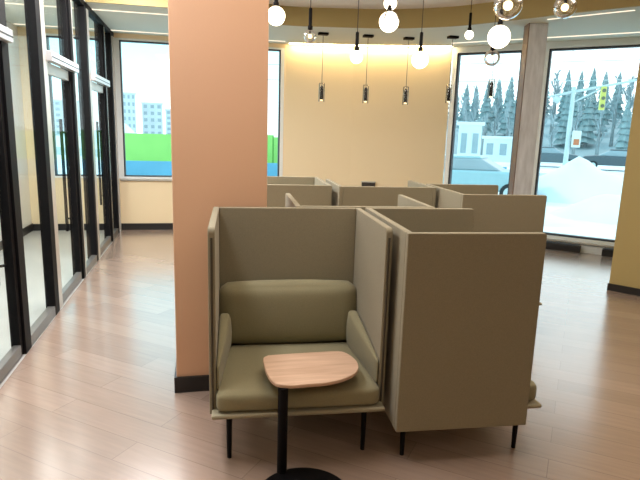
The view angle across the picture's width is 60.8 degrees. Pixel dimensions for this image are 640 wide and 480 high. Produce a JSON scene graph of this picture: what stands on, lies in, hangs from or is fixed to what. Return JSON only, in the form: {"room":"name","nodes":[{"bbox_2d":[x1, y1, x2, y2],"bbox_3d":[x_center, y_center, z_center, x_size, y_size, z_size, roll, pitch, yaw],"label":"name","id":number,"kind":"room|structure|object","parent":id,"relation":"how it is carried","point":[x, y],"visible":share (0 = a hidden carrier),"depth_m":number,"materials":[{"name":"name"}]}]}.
{"room":"lounge seating area","nodes":[
{"label":"lounge seating area","id":0,"kind":"room"},
{"bbox_2d":[0,21,31,240],"bbox_3d":[-3.419,-0.538,2.322,0.200,3.450,13.300,-1,12,-12],"label":"wall","id":1,"kind":"structure","parent":0,"point":[14,60],"depth_m":8.47,"materials":[{"name":"white paint"}]},
{"bbox_2d":[0,223,32,250],"bbox_3d":[-3.362,1.093,2.670,0.015,0.120,13.300,-1,12,-12],"label":"baseboard","id":2,"kind":"structure","parent":1,"relation":"attached to","point":[29,228],"depth_m":8.69,"materials":[{"name":"black"}]},
{"bbox_2d":[0,0,121,353],"bbox_3d":[-2.616,-1.005,5.426,0.120,3.200,7.490,-1,12,-12],"label":"wall","id":3,"kind":"structure","parent":0,"point":[34,9],"depth_m":5.12,"materials":[{"name":"black"}]},
{"bbox_2d":[0,24,22,382],"bbox_3d":[-2.158,-0.563,3.399,0.192,3.128,1.240,-1,12,-12],"label":"door","id":4,"kind":"structure","parent":3,"relation":"in","point":[13,355],"depth_m":3.95,"materials":[{"name":"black metal"}]},
{"bbox_2d":[46,0,81,301],"bbox_3d":[-2.631,-1.005,5.548,0.192,3.128,1.130,-1,12,-12],"label":"door","id":5,"kind":"structure","parent":3,"relation":"in","point":[63,61],"depth_m":5.88,"materials":[{"name":"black metal"}]},
{"bbox_2d":[91,24,110,253],"bbox_3d":[-3.081,-1.425,7.593,0.192,3.128,1.180,-1,12,-12],"label":"door","id":6,"kind":"structure","parent":3,"relation":"in","point":[99,78],"depth_m":7.95,"materials":[{"name":"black metal"}]},
{"bbox_2d":[17,27,285,223],"bbox_3d":[-2.790,-1.895,9.231,4.400,3.450,0.200,-1,12,-12],"label":"wall","id":7,"kind":"structure","parent":0,"point":[140,201],"depth_m":9.19,"materials":[{"name":"beige paint"}]},
{"bbox_2d":[45,33,121,177],"bbox_3d":[-3.849,-2.148,8.909,1.080,2.250,0.150,-1,12,-12],"label":"window","id":8,"kind":"structure","parent":7,"relation":"in","point":[47,35],"depth_m":8.84,"materials":[{"name":"white"}]},
{"bbox_2d":[33,223,172,230],"bbox_3d":[-2.708,-0.238,9.475,4.180,0.110,0.020,-1,12,-12],"label":"baseboard","id":9,"kind":"structure","parent":7,"relation":"attached to","point":[125,226],"depth_m":9.37,"materials":[{"name":"black"}]},
{"bbox_2d":[116,38,171,178],"bbox_3d":[-2.467,-2.167,9.210,1.750,2.250,0.150,-1,12,-12],"label":"window","id":10,"kind":"structure","parent":7,"relation":"in","point":[118,40],"depth_m":8.96,"materials":[{"name":"white"}]},
{"bbox_2d":[120,178,171,180],"bbox_3d":[-2.013,-1.036,9.453,2.750,0.035,0.040,-1,12,-12],"label":"sill","id":11,"kind":"structure","parent":7,"relation":"attached to","point":[121,179],"depth_m":9.22,"materials":[{"name":"silver metal"}]},
{"bbox_2d":[268,47,284,175],"bbox_3d":[-1.133,-2.185,9.500,0.980,2.250,0.150,-1,12,-12],"label":"window","id":12,"kind":"structure","parent":7,"relation":"in","point":[281,51],"depth_m":9.52,"materials":[{"name":"white"}]},
{"bbox_2d":[284,44,353,185],"bbox_3d":[-0.039,-1.909,9.712,1.163,3.450,0.200,1,11,-1],"label":"wall","id":13,"kind":"structure","parent":0,"point":[317,134],"depth_m":9.54,"materials":[{"name":"beige paint"}]},
{"bbox_2d":[0,229,639,479],"bbox_3d":[1.361,1.146,3.721,9.690,0.120,13.300,-1,12,-12],"label":"floor","id":14,"kind":"structure","parent":0,"point":[94,397],"depth_m":3.50,"materials":[{"name":"brown wood"}]},
{"bbox_2d":[168,0,268,376],"bbox_3d":[-0.686,-0.729,3.688,0.595,3.450,0.600,-1,12,-12],"label":"column","id":15,"kind":"structure","parent":14,"relation":"on","point":[218,49],"depth_m":3.40,"materials":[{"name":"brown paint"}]},
{"bbox_2d":[174,366,208,392],"bbox_3d":[-0.735,0.908,4.014,0.625,0.110,0.630,-1,12,-12],"label":"baseboard","id":16,"kind":"structure","parent":15,"relation":"attached to","point":[182,384],"depth_m":3.67,"materials":[{"name":"black"}]},
{"bbox_2d":[267,176,331,206],"bbox_3d":[-0.391,0.035,5.479,0.837,1.270,0.920,0,11,-9],"label":"booth","id":17,"kind":"object","parent":14,"relation":"on","point":[307,191],"visible":0.02,"depth_m":4.96,"materials":[{"name":"beige fabric"}]},
{"bbox_2d":[208,207,392,457],"bbox_3d":[-0.156,0.495,3.202,0.944,1.270,0.837,0,11,-9],"label":"booth","id":18,"kind":"object","parent":14,"relation":"on","point":[282,280],"visible":0.96,"depth_m":3.39,"materials":[{"name":"beige fabric"}]},
{"bbox_2d":[217,313,231,388],"bbox_3d":[-0.542,0.619,3.104,0.076,0.244,0.560,0,11,-9],"label":"cushion","id":19,"kind":"object","parent":18,"relation":"on","point":[224,327],"depth_m":3.07,"materials":[{"name":"green fabric"}]},
{"bbox_2d":[219,279,356,343],"bbox_3d":[-0.202,0.458,3.498,0.896,0.413,0.188,0,11,-9],"label":"cushion","id":20,"kind":"object","parent":18,"relation":"on","point":[260,311],"depth_m":3.42,"materials":[{"name":"green fabric"}]},
{"bbox_2d":[216,342,378,411],"bbox_3d":[-0.155,0.778,3.195,0.884,0.127,0.700,0,11,-9],"label":"seat cushion","id":21,"kind":"object","parent":18,"relation":"on","point":[244,385],"depth_m":2.92,"materials":[{"name":"green fabric"}]},
{"bbox_2d":[346,310,377,382],"bbox_3d":[0.241,0.618,3.225,0.076,0.244,0.560,0,11,-9],"label":"cushion","id":22,"kind":"object","parent":18,"relation":"on","point":[362,339],"depth_m":3.19,"materials":[{"name":"green fabric"}]},
{"bbox_2d":[263,351,358,479],"bbox_3d":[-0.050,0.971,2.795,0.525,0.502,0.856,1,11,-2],"label":"side table","id":23,"kind":"object","parent":14,"relation":"on","point":[312,369],"visible":1,"depth_m":2.84,"materials":[{"name":"brown wood"}]},
{"bbox_2d":[285,193,434,210],"bbox_3d":[0.231,0.320,4.141,0.950,1.270,0.837,0,11,-9],"label":"booth","id":24,"kind":"object","parent":14,"relation":"on","point":[404,201],"visible":0.06,"depth_m":3.86,"materials":[{"name":"beige fabric"}]},
{"bbox_2d":[326,179,435,206],"bbox_3d":[0.547,0.055,5.519,0.920,1.270,0.837,0,11,-9],"label":"booth","id":25,"kind":"object","parent":14,"relation":"on","point":[341,195],"visible":0.06,"depth_m":5.01,"materials":[{"name":"beige fabric"}]},
{"bbox_2d":[365,207,546,455],"bbox_3d":[0.761,0.498,3.324,0.837,1.270,0.920,0,11,-9],"label":"booth","id":26,"kind":"object","parent":14,"relation":"on","point":[463,311],"visible":0.88,"depth_m":2.86,"materials":[{"name":"beige fabric"}]},
{"bbox_2d":[529,380,536,399],"bbox_3d":[0.816,0.768,3.387,0.700,0.127,0.860,0,11,-9],"label":"seat cushion","id":27,"kind":"object","parent":26,"relation":"on","point":[533,388],"depth_m":3.03,"materials":[{"name":"green fabric"}]},
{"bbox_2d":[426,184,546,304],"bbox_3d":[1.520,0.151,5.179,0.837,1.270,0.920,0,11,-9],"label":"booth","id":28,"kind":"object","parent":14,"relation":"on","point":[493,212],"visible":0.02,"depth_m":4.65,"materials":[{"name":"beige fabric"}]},
{"bbox_2d":[508,23,548,194],"bbox_3d":[2.781,-1.245,7.435,0.243,3.200,0.243,3,11,5],"label":"column","id":29,"kind":"structure","parent":14,"relation":"on","point":[535,34],"depth_m":7.24,"materials":[{"name":"grey wood"}]},
{"bbox_2d":[545,241,580,253],"bbox_3d":[3.447,0.059,8.838,1.420,0.135,0.110,8,13,31],"label":"heater cover","id":30,"kind":"object","parent":14,"relation":"on","point":[550,245],"visible":0.42,"depth_m":8.56,"materials":[{"name":"black"}]},
{"bbox_2d":[546,241,579,245],"bbox_3d":[3.449,-0.002,8.826,1.380,0.010,0.080,8,13,31],"label":"grille","id":31,"kind":"object","parent":30,"relation":"attached to","point":[551,243],"depth_m":8.59,"materials":[{"name":"grey"}]},
{"bbox_2d":[601,248,613,257],"bbox_3d":[4.597,0.230,8.152,0.680,0.135,0.110,8,13,31],"label":"heater cover","id":32,"kind":"object","parent":14,"relation":"on","point":[606,252],"visible":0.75,"depth_m":8.24,"materials":[{"name":"black"}]},
{"bbox_2d":[5,0,639,46],"bbox_3d":[-0.210,-2.112,2.505,10.694,0.250,14.337,3,11,6],"label":"ceiling","id":33,"kind":"structure","parent":0,"point":[621,22],"depth_m":7.73,"materials":[{"name":"white paint"}]},
{"bbox_2d":[5,3,167,14],"bbox_3d":[-2.692,-2.953,7.019,3.200,0.006,0.050,-1,12,-12],"label":"led strip","id":34,"kind":"object","parent":33,"relation":"attached to","point":[5,3],"visible":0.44,"depth_m":7.01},
{"bbox_2d":[14,23,284,41],"bbox_3d":[-2.579,-3.264,8.599,4.100,0.006,0.050,-1,12,-12],"label":"led strip","id":35,"kind":"object","parent":33,"relation":"attached to","point":[14,23],"visible":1,"depth_m":8.51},
{"bbox_2d":[318,32,328,101],"bbox_3d":[0.035,-2.609,8.244,0.150,0.999,0.100,-1,12,-12],"label":"pendant","id":36,"kind":"object","parent":33,"relation":"hanging from","point":[319,33],"visible":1,"depth_m":8.28,"materials":[{"name":"black"}]},
{"bbox_2d":[85,0,639,28],"bbox_3d":[0.450,-2.978,6.957,6.438,0.250,1.525,3,11,6],"label":"fascia","id":37,"kind":"object","parent":33,"relation":"attached to","point":[483,13],"visible":0.75,"depth_m":7.35,"materials":[{"name":"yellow paint"}]},
{"bbox_2d":[362,34,373,102],"bbox_3d":[0.714,-2.604,8.322,0.150,0.999,0.100,-1,12,-12],"label":"pendant","id":38,"kind":"object","parent":33,"relation":"hanging from","point":[365,90],"visible":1,"depth_m":8.36,"materials":[{"name":"black"}]},
{"bbox_2d":[359,45,451,46],"bbox_3d":[1.414,-3.257,9.159,1.589,0.006,0.060,3,11,7],"label":"recessed light","id":39,"kind":"object","parent":33,"relation":"in","point":[359,45],"visible":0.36,"depth_m":9.16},
{"bbox_2d":[402,37,414,104],"bbox_3d":[1.346,-2.607,8.429,0.150,0.999,0.100,-1,12,-12],"label":"pendant","id":40,"kind":"object","parent":33,"relation":"hanging from","point":[405,91],"visible":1,"depth_m":8.47,"materials":[{"name":"black"}]},
{"bbox_2d":[445,35,458,102],"bbox_3d":[1.967,-2.560,8.210,0.150,0.969,0.100,-1,12,-12],"label":"pendant","id":41,"kind":"object","parent":33,"relation":"hanging from","point":[449,90],"visible":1,"depth_m":8.25,"materials":[{"name":"black"}]},
{"bbox_2d":[487,52,494,98],"bbox_3d":[2.484,-2.496,7.814,0.150,0.909,0.100,-1,12,-12],"label":"pendant","id":42,"kind":"object","parent":33,"relation":"hanging from","point":[490,89],"visible":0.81,"depth_m":7.87,"materials":[{"name":"black"}]},
{"bbox_2d":[453,32,639,43],"bbox_3d":[3.464,-2.950,7.921,3.180,0.006,0.050,8,13,31],"label":"led strip","id":43,"kind":"object","parent":33,"relation":"attached to","point":[627,32],"visible":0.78,"depth_m":7.83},
{"bbox_2d":[547,10,634,19],"bbox_3d":[3.193,-2.668,6.467,0.964,0.006,0.033,11,15,40],"label":"led strip","id":44,"kind":"object","parent":33,"relation":"attached to","point":[628,10],"visible":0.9,"depth_m":6.41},
{"bbox_2d":[269,0,501,8],"bbox_3d":[2.271,-2.385,3.221,8.530,0.150,13.750,-1,12,-12],"label":"ceiling","id":45,"kind":"structure","parent":0,"point":[351,4],"depth_m":7.31,"materials":[{"name":"white paint"}]},
{"bbox_2d":[269,0,284,25],"bbox_3d":[-0.373,-2.264,4.674,0.160,0.806,0.160,-1,12,-12],"label":"globe pendant","id":46,"kind":"object","parent":45,"relation":"hanging from","point":[276,13],"visible":0.9,"depth_m":4.68,"materials":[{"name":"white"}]},
{"bbox_2d":[304,0,315,42],"bbox_3d":[-0.087,-2.345,5.243,0.124,0.851,0.124,-1,12,-12],"label":"globe pendant","id":47,"kind":"object","parent":45,"relation":"hanging from","point":[310,27],"visible":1,"depth_m":5.28,"materials":[{"name":"black"}]},
{"bbox_2d":[350,0,362,63],"bbox_3d":[0.378,-2.268,5.361,0.124,1.021,0.124,-1,12,-12],"label":"globe pendant","id":48,"kind":"object","parent":45,"relation":"hanging from","point":[356,56],"visible":1,"depth_m":5.40,"materials":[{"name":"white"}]},
{"bbox_2d":[379,3,398,31],"bbox_3d":[0.660,-2.341,5.095,0.186,0.758,0.186,-1,12,-12],"label":"globe pendant","id":49,"kind":"object","parent":45,"relation":"hanging from","point":[389,20],"visible":1,"depth_m":5.09,"materials":[{"name":"grey"}]},
{"bbox_2d":[384,0,396,9],"bbox_3d":[0.681,-2.472,5.187,0.124,0.536,0.124,-1,12,-12],"label":"globe pendant","id":50,"kind":"object","parent":45,"relation":"hanging from","point":[393,3],"visible":0.67,"depth_m":5.18,"materials":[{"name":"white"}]},
{"bbox_2d":[412,0,427,68],"bbox_3d":[1.038,-2.271,5.506,0.170,1.035,0.170,-1,12,-12],"label":"globe pendant","id":51,"kind":"object","parent":45,"relation":"hanging from","point":[420,58],"visible":1,"depth_m":5.53,"materials":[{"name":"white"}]},
{"bbox_2d":[465,1,473,38],"bbox_3d":[1.833,-2.724,6.632,0.110,0.539,0.110,-1,12,-12],"label":"globe pendant","id":52,"kind":"object","parent":45,"relation":"hanging from","point":[469,34],"visible":1,"depth_m":6.63,"materials":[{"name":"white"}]},
{"bbox_2d":[484,14,499,65],"bbox_3d":[1.827,-2.314,5.671,0.166,0.969,0.166,-1,12,-12],"label":"globe pendant","id":53,"kind":"object","parent":45,"relation":"hanging from","point":[492,50],"visible":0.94,"depth_m":5.72,"materials":[{"name":"black"}]},
{"bbox_2d":[488,0,510,48],"bbox_3d":[1.650,-2.204,4.923,0.202,0.903,0.202,-1,12,-12],"label":"globe pendant","id":54,"kind":"object","parent":45,"relation":"hanging from","point":[499,36],"visible":0.99,"depth_m":4.93,"materials":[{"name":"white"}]},
{"bbox_2d":[493,0,522,19],"bbox_3d":[1.608,-2.235,4.594,0.240,0.716,0.240,-1,12,-12],"label":"globe pendant","id":55,"kind":"object","parent":45,"relation":"hanging from","point":[507,5],"visible":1,"depth_m":4.62,"materials":[{"name":"black"}]},
{"bbox_2d":[553,0,576,18],"bbox_3d":[2.190,-2.297,4.814,0.196,0.646,0.196,-1,12,-12],"label":"globe pendant","id":56,"kind":"object","parent":45,"relation":"hanging from","point":[565,6],"visible":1,"depth_m":4.84,"materials":[{"name":"black"}]},
{"bbox_2d":[349,46,452,186],"bbox_3d":[1.376,-1.850,9.624,1.654,3.450,0.200,3,11,7],"label":"wall","id":57,"kind":"structure","parent":0,"point":[392,143],"depth_m":9.47,"materials":[{"name":"beige paint"}]},
{"bbox_2d":[452,37,639,254],"bbox_3d":[3.769,-1.575,8.599,3.600,3.450,0.200,8,13,31],"label":"wall window","id":58,"kind":"structure","parent":57,"relation":"in","point":[590,249],"depth_m":8.40,"materials":[{"name":"white"}]},
{"bbox_2d":[444,48,521,194],"bbox_3d":[2.736,-1.643,9.171,1.200,2.960,0.140,8,13,31],"label":"window","id":59,"kind":"structure","parent":58,"relation":"attached to","point":[457,55],"depth_m":9.25,"materials":[{"name":"white"}]},
{"bbox_2d":[531,42,639,245],"bbox_3d":[4.244,-1.419,8.272,1.860,2.960,0.140,8,13,31],"label":"window","id":60,"kind":"structure","parent":58,"relation":"attached to","point":[548,55],"depth_m":8.50,"materials":[{"name":"white"}]},
{"bbox_2d":[547,238,613,247],"bbox_3d":[3.616,-0.023,8.826,3.500,0.030,0.050,8,13,31],"label":"sill","id":61,"kind":"structure","parent":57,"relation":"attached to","point":[550,239],"depth_m":8.52,"materials":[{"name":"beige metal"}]},
{"bbox_2d":[609,62,639,288],"bbox_3d":[4.588,-0.957,5.620,2.400,3.450,0.600,11,15,39],"label":"wall","id":62,"kind":"structure","parent":0,"point":[625,267],"depth_m":6.24,"materials":[{"name":"yellow paint"}]},
{"bbox_2d":[607,283,639,295],"bbox_3d":[4.332,0.731,5.725,2.400,0.085,0.011,11,15,39],"label":"baseboard","id":63,"kind":"structure","parent":62,"relation":"attached to","point":[611,287],"depth_m":6.36,"materials":[{"name":"black"}]},
{"label":"outside","id":64,"kind":"structure","parent":0,"visible":0},
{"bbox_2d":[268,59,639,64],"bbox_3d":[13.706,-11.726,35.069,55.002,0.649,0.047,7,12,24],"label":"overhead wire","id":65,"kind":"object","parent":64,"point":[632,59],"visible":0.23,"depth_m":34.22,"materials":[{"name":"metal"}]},
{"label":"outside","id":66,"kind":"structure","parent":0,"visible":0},
{"bbox_2d":[268,79,633,81],"bbox_3d":[13.672,-10.599,35.294,55.002,0.650,0.047,7,12,24],"label":"overhead wire","id":67,"kind":"object","parent":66,"point":[268,79],"visible":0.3,"depth_m":34.78,"materials":[{"name":"metal"}]},
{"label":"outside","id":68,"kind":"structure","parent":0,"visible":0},
{"bbox_2d":[55,133,624,239],"bbox_3d":[17.653,-9.070,59.464,240.000,0.001,190.000,-1,12,-12],"label":"ground","id":69,"kind":"structure","parent":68,"point":[592,229],"depth_m":17.50,"materials":[{"name":"snow"}]},
{"bbox_2d":[53,99,80,135],"bbox_3d":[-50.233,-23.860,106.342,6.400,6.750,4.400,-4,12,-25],"label":"apartment block","id":70,"kind":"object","parent":69,"relation":"on","point":[58,106],"visible":0.27,"depth_m":104.29,"materials":[{"name":"grey concrete"}]},
{"bbox_2d":[79,123,134,147],"bbox_3d":[-21.023,-10.862,55.165,6.935,3.060,5.563,-3,12,-20],"label":"snow bank","id":71,"kind":"object","parent":69,"relation":"on","point":[128,129],"visible":0.09,"depth_m":54.60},
{"bbox_2d":[123,92,136,132],"bbox_3d":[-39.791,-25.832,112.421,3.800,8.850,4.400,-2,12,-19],"label":"apartment block","id":72,"kind":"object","parent":69,"relation":"on","point":[128,97],"visible":0.54,"depth_m":110.56,"materials":[{"name":"grey concrete"}]},
{"bbox_2d":[141,102,162,133],"bbox_3d":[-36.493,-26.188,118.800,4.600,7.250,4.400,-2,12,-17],"label":"apartment block","id":73,"kind":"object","parent":69,"relation":"on","point":[152,112],"visible":0.94,"depth_m":116.86,"materials":[{"name":"grey concrete"}]},
{"bbox_2d":[164,109,170,133],"bbox_3d":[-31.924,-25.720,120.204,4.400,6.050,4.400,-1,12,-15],"label":"apartment block","id":74,"kind":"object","parent":69,"relation":"on","point":[167,111],"visible":0.31,"depth_m":117.86,"materials":[{"name":"grey concrete"}]},
{"bbox_2d":[125,133,277,162],"bbox_3d":[-2.966,-5.542,33.800,18.010,1.900,0.160,-1,12,-12],"label":"hoarding","id":75,"kind":"object","parent":69,"relation":"on","point":[138,146],"visible":0.09,"depth_m":32.21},
{"bbox_2d":[126,161,506,175],"bbox_3d":[0.256,-3.029,24.525,17.940,0.780,0.650,-1,12,-12],"label":"barrier","id":76,"kind":"object","parent":69,"relation":"on","point":[132,167],"visible":0.02,"depth_m":22.90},
{"bbox_2d":[457,122,484,154],"bbox_3d":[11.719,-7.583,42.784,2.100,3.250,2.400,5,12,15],"label":"building","id":77,"kind":"structure","parent":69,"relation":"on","point":[469,137],"depth_m":41.74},
{"bbox_2d":[443,154,509,194],"bbox_3d":[5.550,-2.281,19.654,4.310,1.516,1.770,7,12,24],"label":"car","id":78,"kind":"object","parent":69,"relation":"on","point":[467,169],"visible":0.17,"depth_m":18.84,"materials":[{"name":"blue paint"}]},
{"bbox_2d":[482,136,512,161],"bbox_3d":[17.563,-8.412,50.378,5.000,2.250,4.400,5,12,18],"label":"building","id":79,"kind":"structure","parent":69,"relation":"on","point":[496,148],"depth_m":48.81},
{"bbox_2d":[545,112,559,146],"bbox_3d":[23.735,-10.425,55.910,1.590,5.198,1.116,-6,14,-35],"label":"bare tree","id":80,"kind":"object","parent":69,"relation":"on","point":[553,133],"visible":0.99,"depth_m":55.74,"materials":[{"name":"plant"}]},
{"bbox_2d":[541,147,577,162],"bbox_3d":[18.111,-6.556,42.895,4.310,1.516,1.770,7,12,24],"label":"car","id":81,"kind":"object","parent":69,"relation":"on","point":[549,154],"visible":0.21,"depth_m":42.07,"materials":[{"name":"grey paint"}]},
{"bbox_2d":[544,213,585,226],"bbox_3d":[4.899,-0.736,14.894,4.651,0.435,2.017,5,12,17],"label":"snow mound","id":82,"kind":"object","parent":69,"relation":"on","point":[550,220],"visible":0.11,"depth_m":14.04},
{"bbox_2d":[537,156,622,203],"bbox_3d":[9.234,-2.226,19.884,5.017,1.660,2.745,7,12,24],"label":"snow mound","id":83,"kind":"object","parent":69,"relation":"on","point":[578,180],"visible":0.74,"depth_m":19.17,"materials":[{"name":"snow"}]},
{"bbox_2d":[547,194,620,224],"bbox_3d":[8.618,-0.877,15.313,4.272,0.764,2.486,8,13,28],"label":"snow mound","id":84,"kind":"object","parent":69,"relation":"on","point":[604,208],"visible":0.58,"depth_m":15.09,"materials":[{"name":"snow"}]},
{"bbox_2d":[548,79,636,165],"bbox_3d":[11.620,-4.474,22.952,4.714,4.889,0.311,5,12,18],"label":"traffic signal","id":85,"kind":"object","parent":69,"relation":"on","point":[576,135],"visible":0.78,"depth_m":23.03,"materials":[{"name":"metal"}]},
{"bbox_2d":[582,149,626,166],"bbox_3d":[21.629,-5.913,40.190,4.310,1.516,1.770,7,12,24],"label":"car","id":86,"kind":"object","parent":69,"relation":"on","point":[612,157],"visible":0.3,"depth_m":39.56,"materials":[{"name":"grey paint"}]},
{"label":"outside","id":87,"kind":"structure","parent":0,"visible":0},
{"bbox_2d":[445,114,631,156],"bbox_3d":[37.898,-15.157,71.943,125.420,8.442,106.226,-1,12,-12],"label":"hill","id":88,"kind":"structure","parent":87,"point":[604,145],"depth_m":61.03,"materials":[{"name":"snow"}]},
{"bbox_2d":[456,83,470,127],"bbox_3d":[19.665,-17.831,73.688,2.230,6.700,2.232,5,12,18],"label":"conifer tree","id":89,"kind":"object","parent":88,"relation":"on","point":[466,93],"visible":0.5,"depth_m":73.31,"materials":[{"name":"green plant"}]},
{"bbox_2d":[455,99,471,133],"bbox_3d":[15.447,-11.872,58.677,1.679,6.472,1.574,-4,12,-25],"label":"bare tree","id":90,"kind":"object","parent":88,"relation":"on","point":[461,101],"visible":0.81,"depth_m":58.37,"materials":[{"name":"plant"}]},
{"bbox_2d":[476,82,493,135],"bbox_3d":[19.971,-15.540,65.415,2.232,6.700,2.230,3,11,5],"label":"conifer tree","id":91,"kind":"object","parent":88,"relation":"on","point":[486,106],"visible":0.59,"depth_m":65.09,"materials":[{"name":"green plant"}]},
{"bbox_2d":[480,112,491,154],"bbox_3d":[17.712,-11.149,58.648,1.590,5.198,1.116,2,11,2],"label":"bare tree","id":92,"kind":"object","parent":88,"relation":"on","point":[487,116],"visible":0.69,"depth_m":58.49,"materials":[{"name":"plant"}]},
{"bbox_2d":[489,103,502,135],"bbox_3d":[19.664,-12.776,61.437,1.590,5.198,1.116,-4,13,-27],"label":"bare tree","id":93,"kind":"object","parent":88,"relation":"on","point":[497,120],"visible":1,"depth_m":61.30,"materials":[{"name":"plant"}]},
{"bbox_2d":[492,78,502,121],"bbox_3d":[25.011,-19.432,76.957,2.232,6.700,2.230,5,12,14],"label":"conifer tree","id":94,"kind":"object","parent":88,"relation":"on","point":[498,88],"visible":0.5,"depth_m":76.54,"materials":[{"name":"green plant"}]},
{"bbox_2d":[491,90,503,129],"bbox_3d":[22.307,-16.292,68.791,1.590,5.198,1.116,5,12,15],"label":"bare tree","id":95,"kind":"object","parent":88,"relation":"on","point":[499,94],"visible":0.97,"depth_m":68.58,"materials":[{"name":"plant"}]},
{"bbox_2d":[496,82,514,135],"bbox_3d":[22.233,-15.327,64.573,2.230,6.700,2.232,-4,12,-25],"label":"conifer tree","id":96,"kind":"object","parent":88,"relation":"on","point":[503,125],"visible":0.66,"depth_m":64.30,"materials":[{"name":"green plant"}]},
{"bbox_2d":[500,75,514,120],"bbox_3d":[25.036,-18.421,71.951,2.230,6.700,2.232,8,13,30],"label":"conifer tree","id":97,"kind":"object","parent":88,"relation":"on","point":[512,84],"visible":0.31,"depth_m":71.43,"materials":[{"name":"green plant"}]},
{"bbox_2d":[504,100,513,136],"bbox_3d":[19.851,-11.564,57.788,1.574,6.472,1.679,-5,13,-32],"label":"bare tree","id":98,"kind":"object","parent":88,"relation":"on","point":[507,120],"visible":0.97,"depth_m":57.50,"materials":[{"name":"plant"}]},
{"bbox_2d":[548,92,558,136],"bbox_3d":[26.788,-14.383,62.895,1.116,5.198,1.590,2,11,0],"label":"bare tree","id":99,"kind":"object","parent":88,"relation":"on","point":[554,103],"visible":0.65,"depth_m":62.66,"materials":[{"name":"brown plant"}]},
{"bbox_2d":[551,69,562,112],"bbox_3d":[30.204,-18.625,70.006,1.679,6.472,1.574,9,13,32],"label":"bare tree","id":100,"kind":"object","parent":88,"relation":"on","point":[559,70],"visible":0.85,"depth_m":69.74,"materials":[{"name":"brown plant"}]},
{"bbox_2d":[553,88,572,146],"bbox_3d":[26.634,-13.135,59.118,2.230,6.700,2.232,2,11,2],"label":"conifer tree","id":101,"kind":"object","parent":88,"relation":"on","point":[561,135],"visible":0.66,"depth_m":58.84,"materials":[{"name":"green plant"}]},
{"bbox_2d":[554,71,571,122],"bbox_3d":[29.830,-16.960,66.006,2.230,6.700,2.232,-5,13,-30],"label":"conifer tree","id":102,"kind":"object","parent":88,"relation":"on","point":[568,84],"visible":0.46,"depth_m":65.79,"materials":[{"name":"green plant"}]},
{"bbox_2d":[566,101,582,154],"bbox_3d":[25.853,-10.861,55.149,1.574,6.472,1.679,-1,11,-11],"label":"bare tree","id":103,"kind":"object","parent":88,"relation":"on","point":[574,126],"visible":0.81,"depth_m":54.78,"materials":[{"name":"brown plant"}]},
{"bbox_2d":[572,82,583,130],"bbox_3d":[29.307,-14.817,61.960,1.980,6.200,2.021,10,14,36],"label":"conifer tree","id":104,"kind":"object","parent":88,"relation":"on","point":[578,94],"visible":0.35,"depth_m":61.73,"materials":[{"name":"green plant"}]},
{"bbox_2d":[575,72,584,110],"bbox_3d":[32.864,-18.227,69.143,2.021,6.200,1.980,-5,13,-32],"label":"conifer tree","id":105,"kind":"object","parent":88,"relation":"on","point":[581,75],"visible":0.33,"depth_m":68.56,"materials":[{"name":"green plant"}]},
{"bbox_2d":[577,90,596,147],"bbox_3d":[28.545,-13.008,57.969,2.232,6.700,2.230,6,12,22],"label":"conifer tree","id":106,"kind":"object","parent":88,"relation":"on","point":[587,127],"visible":0.88,"depth_m":57.66,"materials":[{"name":"green plant"}]},
{"bbox_2d":[583,76,596,116],"bbox_3d":[32.282,-16.305,64.462,1.980,6.200,2.021,-5,13,-31],"label":"conifer tree","id":107,"kind":"object","parent":88,"relation":"on","point":[593,82],"visible":0.27,"depth_m":64.13,"materials":[{"name":"green plant"}]},
{"bbox_2d":[583,67,596,108],"bbox_3d":[36.123,-19.606,72.466,2.230,6.700,2.232,-3,12,-21],"label":"conifer tree","id":108,"kind":"object","parent":88,"relation":"on","point":[594,70],"visible":0.28,"depth_m":72.08,"materials":[{"name":"green plant"}]},
{"bbox_2d":[591,101,610,154],"bbox_3d":[27.964,-10.677,54.544,1.679,6.472,1.574,-1,12,-15],"label":"bare tree","id":109,"kind":"object","parent":88,"relation":"on","point":[598,142],"visible":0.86,"depth_m":54.47,"materials":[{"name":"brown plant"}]},
{"bbox_2d":[593,75,610,135],"bbox_3d":[31.387,-14.850,60.564,2.230,6.700,2.232,4,12,13],"label":"conifer tree","id":110,"kind":"object","parent":88,"relation":"on","point":[606,116],"visible":0.39,"depth_m":60.32,"materials":[{"name":"green plant"}]},
{"bbox_2d":[607,87,624,146],"bbox_3d":[30.870,-12.816,57.102,1.679,6.472,1.574,-8,15,-40],"label":"bare tree","id":111,"kind":"object","parent":88,"relation":"on","point":[613,107],"visible":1,"depth_m":57.10,"materials":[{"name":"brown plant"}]},
{"bbox_2d":[609,72,623,118],"bbox_3d":[38.898,-18.640,71.335,2.232,6.700,2.230,-6,13,-32],"label":"conifer tree","id":112,"kind":"object","parent":88,"relation":"on","point":[619,108],"visible":0.41,"depth_m":71.03,"materials":[{"name":"green plant"}]},
{"bbox_2d":[610,75,625,125],"bbox_3d":[34.676,-16.059,63.700,1.679,6.472,1.574,1,11,-2],"label":"bare tree","id":113,"kind":"object","parent":88,"relation":"on","point":[620,85],"visible":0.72,"depth_m":63.41,"materials":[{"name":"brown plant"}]},
{"bbox_2d":[614,98,631,149],"bbox_3d":[29.904,-10.529,53.504,2.230,6.700,2.232,-1,12,-12],"label":"conifer tree","id":114,"kind":"object","parent":88,"relation":"on","point":[623,139],"visible":0.71,"depth_m":53.14,"materials":[{"name":"green plant"}]},
{"bbox_2d":[623,76,636,115],"bbox_3d":[33.785,-14.558,59.594,1.679,6.472,1.574,7,12,23],"label":"bare tree","id":115,"kind":"object","parent":88,"relation":"on","point":[631,83],"visible":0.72,"depth_m":59.36,"materials":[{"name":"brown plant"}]},
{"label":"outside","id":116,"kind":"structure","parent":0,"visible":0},
{"bbox_2d":[56,147,622,177],"bbox_3d":[13.260,-3.367,30.110,120.000,0.020,9.000,7,12,24],"label":"road","id":117,"kind":"structure","parent":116,"point":[58,149],"depth_m":42.76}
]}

